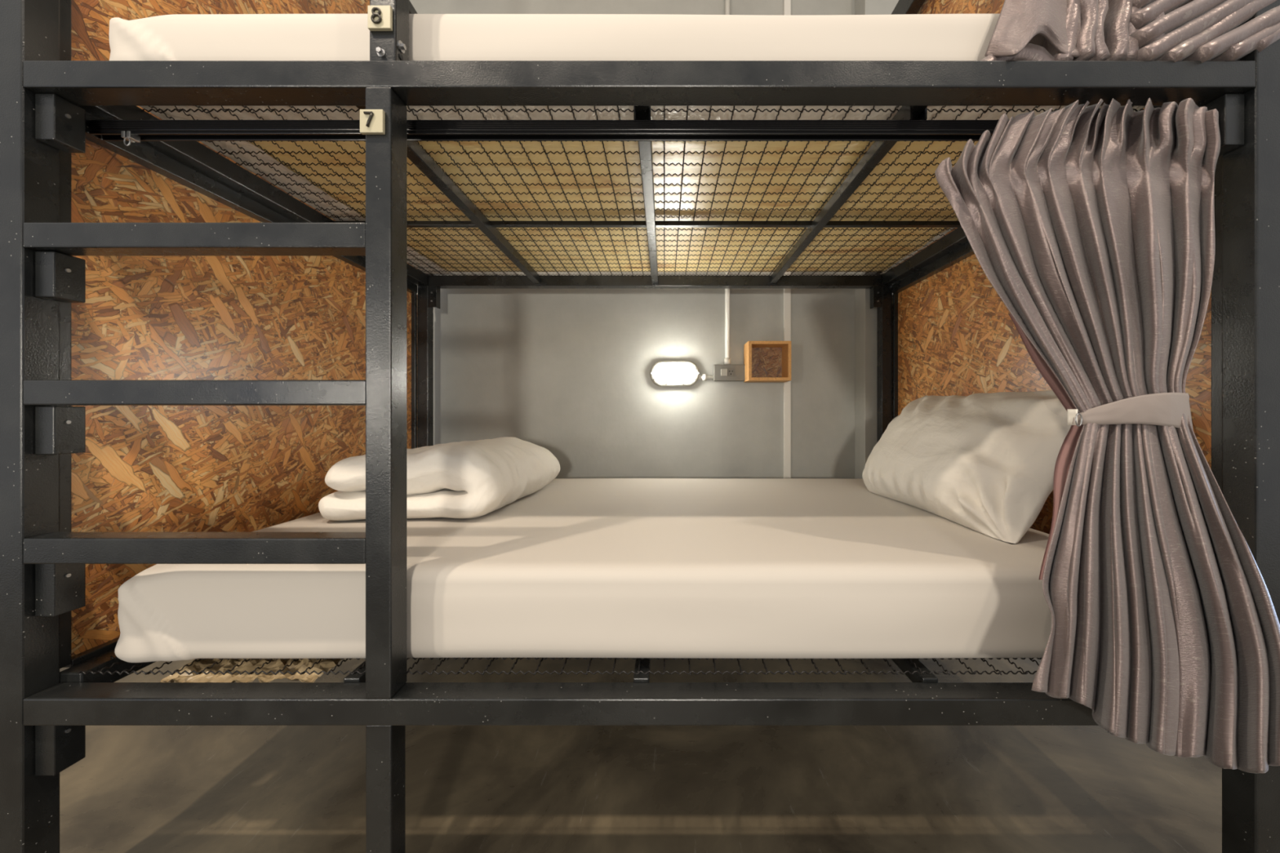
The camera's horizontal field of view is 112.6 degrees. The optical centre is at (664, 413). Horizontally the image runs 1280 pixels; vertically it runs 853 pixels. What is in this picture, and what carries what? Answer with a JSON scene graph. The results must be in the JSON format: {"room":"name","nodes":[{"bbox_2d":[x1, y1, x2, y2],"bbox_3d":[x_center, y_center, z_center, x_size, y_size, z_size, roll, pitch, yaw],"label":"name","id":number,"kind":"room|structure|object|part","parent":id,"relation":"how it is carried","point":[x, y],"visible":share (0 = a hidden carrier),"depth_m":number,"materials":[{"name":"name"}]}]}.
{"room":"dormitory","nodes":[
{"label":"dormitory","id":0,"kind":"room"},
{"bbox_2d":[409,0,854,479],"bbox_3d":[0.000,-0.840,2.260,8.000,3.620,0.080,0,0,0],"label":"wall","id":1,"kind":"structure","parent":0,"point":[565,372],"depth_m":2.22,"materials":[{"name":"grey paint"}]},
{"bbox_2d":[649,360,699,386],"bbox_3d":[0.053,-0.203,2.172,0.256,0.134,0.096,0,0,0],"label":"wall lamp","id":2,"kind":"object","parent":1,"relation":"attached to","point":[662,373],"visible":1,"depth_m":2.14,"materials":[{"name":"grey glass"}]},
{"bbox_3d":[0.051,-0.202,2.155,0.204,0.096,0.042,0,0,0],"label":"glass","id":3,"kind":"part","parent":2,"relation":"part of","materials":[{"name":"white glass"}]},
{"bbox_2d":[697,373,713,380],"bbox_3d":[0.212,-0.186,2.207,0.082,0.034,0.034,0,0,0],"label":"conduit","id":4,"kind":"object","parent":1,"relation":"attached to","point":[704,377],"visible":0.85,"depth_m":2.20,"materials":[{"name":"white plastic"}]},
{"bbox_2d":[724,0,730,364],"bbox_3d":[0.326,-1.399,2.205,0.034,2.301,0.034,0,0,0],"label":"conduit","id":5,"kind":"object","parent":1,"relation":"attached to","point":[726,360],"visible":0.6,"depth_m":2.19,"materials":[{"name":"white plastic"}]},
{"bbox_2d":[713,364,744,381],"bbox_3d":[0.333,-0.207,2.196,0.160,0.084,0.047,0,0,0],"label":"wall socket","id":6,"kind":"object","parent":1,"relation":"attached to","point":[721,372],"visible":1,"depth_m":2.18,"materials":[{"name":"grey plastic"}]},
{"bbox_2d":[720,368,727,376],"bbox_3d":[0.304,-0.208,2.175,0.032,0.036,0.005,0,0,0],"label":"switch","id":7,"kind":"object","parent":6,"relation":"attached to","point":[723,371],"depth_m":2.17,"materials":[{"name":"grey plastic"}]},
{"bbox_2d":[728,368,733,376],"bbox_3d":[0.340,-0.208,2.177,0.030,0.036,0.002,0,0,0],"label":"outlet","id":8,"kind":"object","parent":6,"relation":"attached to","point":[731,371],"depth_m":2.18,"materials":[{"name":"black"}]},
{"bbox_2d":[743,341,791,382],"bbox_3d":[0.515,-0.256,2.142,0.208,0.193,0.124,0,0,0],"label":"shelf box","id":9,"kind":"object","parent":1,"relation":"attached to","point":[763,361],"visible":0.97,"depth_m":2.18,"materials":[{"name":"brown wood"}]},
{"bbox_2d":[783,0,791,478],"bbox_3d":[0.637,-0.810,2.212,0.034,3.560,0.016,0,0,0],"label":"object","id":10,"kind":"object","parent":1,"relation":"attached to","point":[787,3],"visible":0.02,"depth_m":2.20,"materials":[{"name":"grey plastic"}]},
{"bbox_2d":[854,0,898,479],"bbox_3d":[1.445,-0.840,2.163,0.910,3.620,0.115,0,0,0],"label":"trim","id":11,"kind":"structure","parent":1,"relation":"attached to","point":[865,317],"depth_m":2.11,"materials":[{"name":"grey paint"}]},
{"bbox_2d":[59,657,1222,852],"bbox_3d":[0.000,0.995,0.310,8.000,0.050,3.820,0,0,0],"label":"floor","id":12,"kind":"structure","parent":0,"point":[135,788],"depth_m":1.12,"materials":[{"name":"concrete"}]},
{"bbox_2d":[0,0,1279,852],"bbox_3d":[-0.045,-0.430,1.431,2.343,2.800,1.338,0,0,0],"label":"bunk bed","id":13,"kind":"object","parent":12,"relation":"on","point":[190,347],"visible":0.59,"depth_m":0.80,"materials":[{"name":"black paint"}]},
{"bbox_3d":[-1.192,-0.430,0.800,0.050,2.800,0.050,0,0,0],"label":"post","id":14,"kind":"part","parent":13,"relation":"part of","materials":[{"name":"black metal"}]},
{"bbox_3d":[-1.204,-1.202,1.468,0.012,1.115,1.265,0,0,0],"label":"panel","id":15,"kind":"part","parent":13,"relation":"part of","materials":[{"name":"brown wood"}]},
{"bbox_3d":[-1.204,-0.037,1.468,0.012,1.075,1.265,0,0,0],"label":"panel","id":16,"kind":"part","parent":13,"relation":"part of","materials":[{"name":"brown wood"}]},
{"bbox_2d":[160,658,341,682],"bbox_3d":[-0.840,0.522,0.912,0.308,0.026,0.160,0,0,0],"label":"wire mesh","id":17,"kind":"object","parent":13,"relation":"attached to","point":[274,665],"visible":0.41,"depth_m":0.87,"materials":[{"name":"beige"}]},
{"bbox_3d":[-0.527,-0.526,0.770,0.042,0.042,0.007,0,0,0],"label":"number plate","id":18,"kind":"part","parent":13,"relation":"part of","materials":[{"name":"beige plastic"}]},
{"bbox_3d":[-0.520,-0.723,0.781,0.042,0.042,0.007,0,0,0],"label":"number plate","id":19,"kind":"part","parent":13,"relation":"part of","materials":[{"name":"beige plastic"}]},
{"bbox_3d":[-1.153,-0.430,2.060,0.050,2.800,0.050,0,0,0],"label":"post","id":20,"kind":"part","parent":13,"relation":"part of","materials":[{"name":"black metal"}]},
{"bbox_3d":[-0.045,0.544,0.800,2.243,0.050,0.050,0,0,0],"label":"rail","id":21,"kind":"part","parent":13,"relation":"part of","materials":[{"name":"black metal"}]},
{"bbox_2d":[114,478,1051,662],"bbox_3d":[-0.052,0.403,1.431,2.110,0.197,1.199,0,0,0],"label":"mattress","id":22,"kind":"object","parent":13,"relation":"on","point":[709,568],"visible":0.73,"depth_m":0.84,"materials":[{"name":"beige fabric"}]},
{"bbox_2d":[318,436,559,520],"bbox_3d":[-0.704,0.198,1.484,0.550,0.211,0.675,0,0,0],"label":"duvet","id":23,"kind":"object","parent":22,"relation":"on","point":[464,479],"visible":0.91,"depth_m":1.20,"materials":[{"name":"beige fabric"}]},
{"bbox_2d":[862,390,1071,543],"bbox_3d":[0.907,0.116,1.370,0.335,0.376,0.756,0,0,0],"label":"pillow","id":24,"kind":"object","parent":22,"relation":"on","point":[983,463],"visible":0.9,"depth_m":1.15,"materials":[{"name":"beige fabric"}]},
{"bbox_2d":[109,13,1145,274],"bbox_3d":[-0.045,-0.735,1.436,2.181,0.149,1.208,0,0,0],"label":"mattress","id":25,"kind":"object","parent":13,"relation":"on","point":[174,37],"visible":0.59,"depth_m":1.07,"materials":[{"name":"beige fabric"}]},
{"bbox_3d":[-0.045,-0.618,0.800,2.243,0.049,0.050,0,0,0],"label":"rail","id":26,"kind":"part","parent":13,"relation":"part of","materials":[{"name":"black metal"}]},
{"bbox_3d":[1.063,-0.430,2.060,0.050,2.800,0.050,0,0,0],"label":"post","id":27,"kind":"part","parent":13,"relation":"part of","materials":[{"name":"black metal"}]},
{"bbox_3d":[1.112,-1.202,1.468,0.012,1.115,1.265,0,0,0],"label":"panel","id":28,"kind":"part","parent":13,"relation":"part of","materials":[{"name":"brown wood"}]},
{"bbox_3d":[1.112,-0.037,1.468,0.012,1.075,1.265,0,0,0],"label":"panel","id":29,"kind":"part","parent":13,"relation":"part of","materials":[{"name":"brown wood"}]},
{"bbox_2d":[934,97,1279,773],"bbox_3d":[0.790,0.012,0.745,0.543,1.214,0.196,0,0,0],"label":"curtain","id":30,"kind":"object","parent":13,"relation":"hanging from","point":[1093,226],"visible":1,"depth_m":0.75,"materials":[{"name":"grey fabric"}]},
{"bbox_2d":[981,0,1279,62],"bbox_3d":[1.060,-0.835,0.803,0.942,0.401,0.091,0,0,0],"label":"curtain","id":31,"kind":"object","parent":13,"relation":"hanging from","point":[1175,30],"visible":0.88,"depth_m":0.78,"materials":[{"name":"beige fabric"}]},
{"bbox_3d":[1.101,-0.430,0.800,0.050,2.800,0.050,0,0,0],"label":"post","id":32,"kind":"part","parent":13,"relation":"part of","materials":[{"name":"black metal"}]}
]}

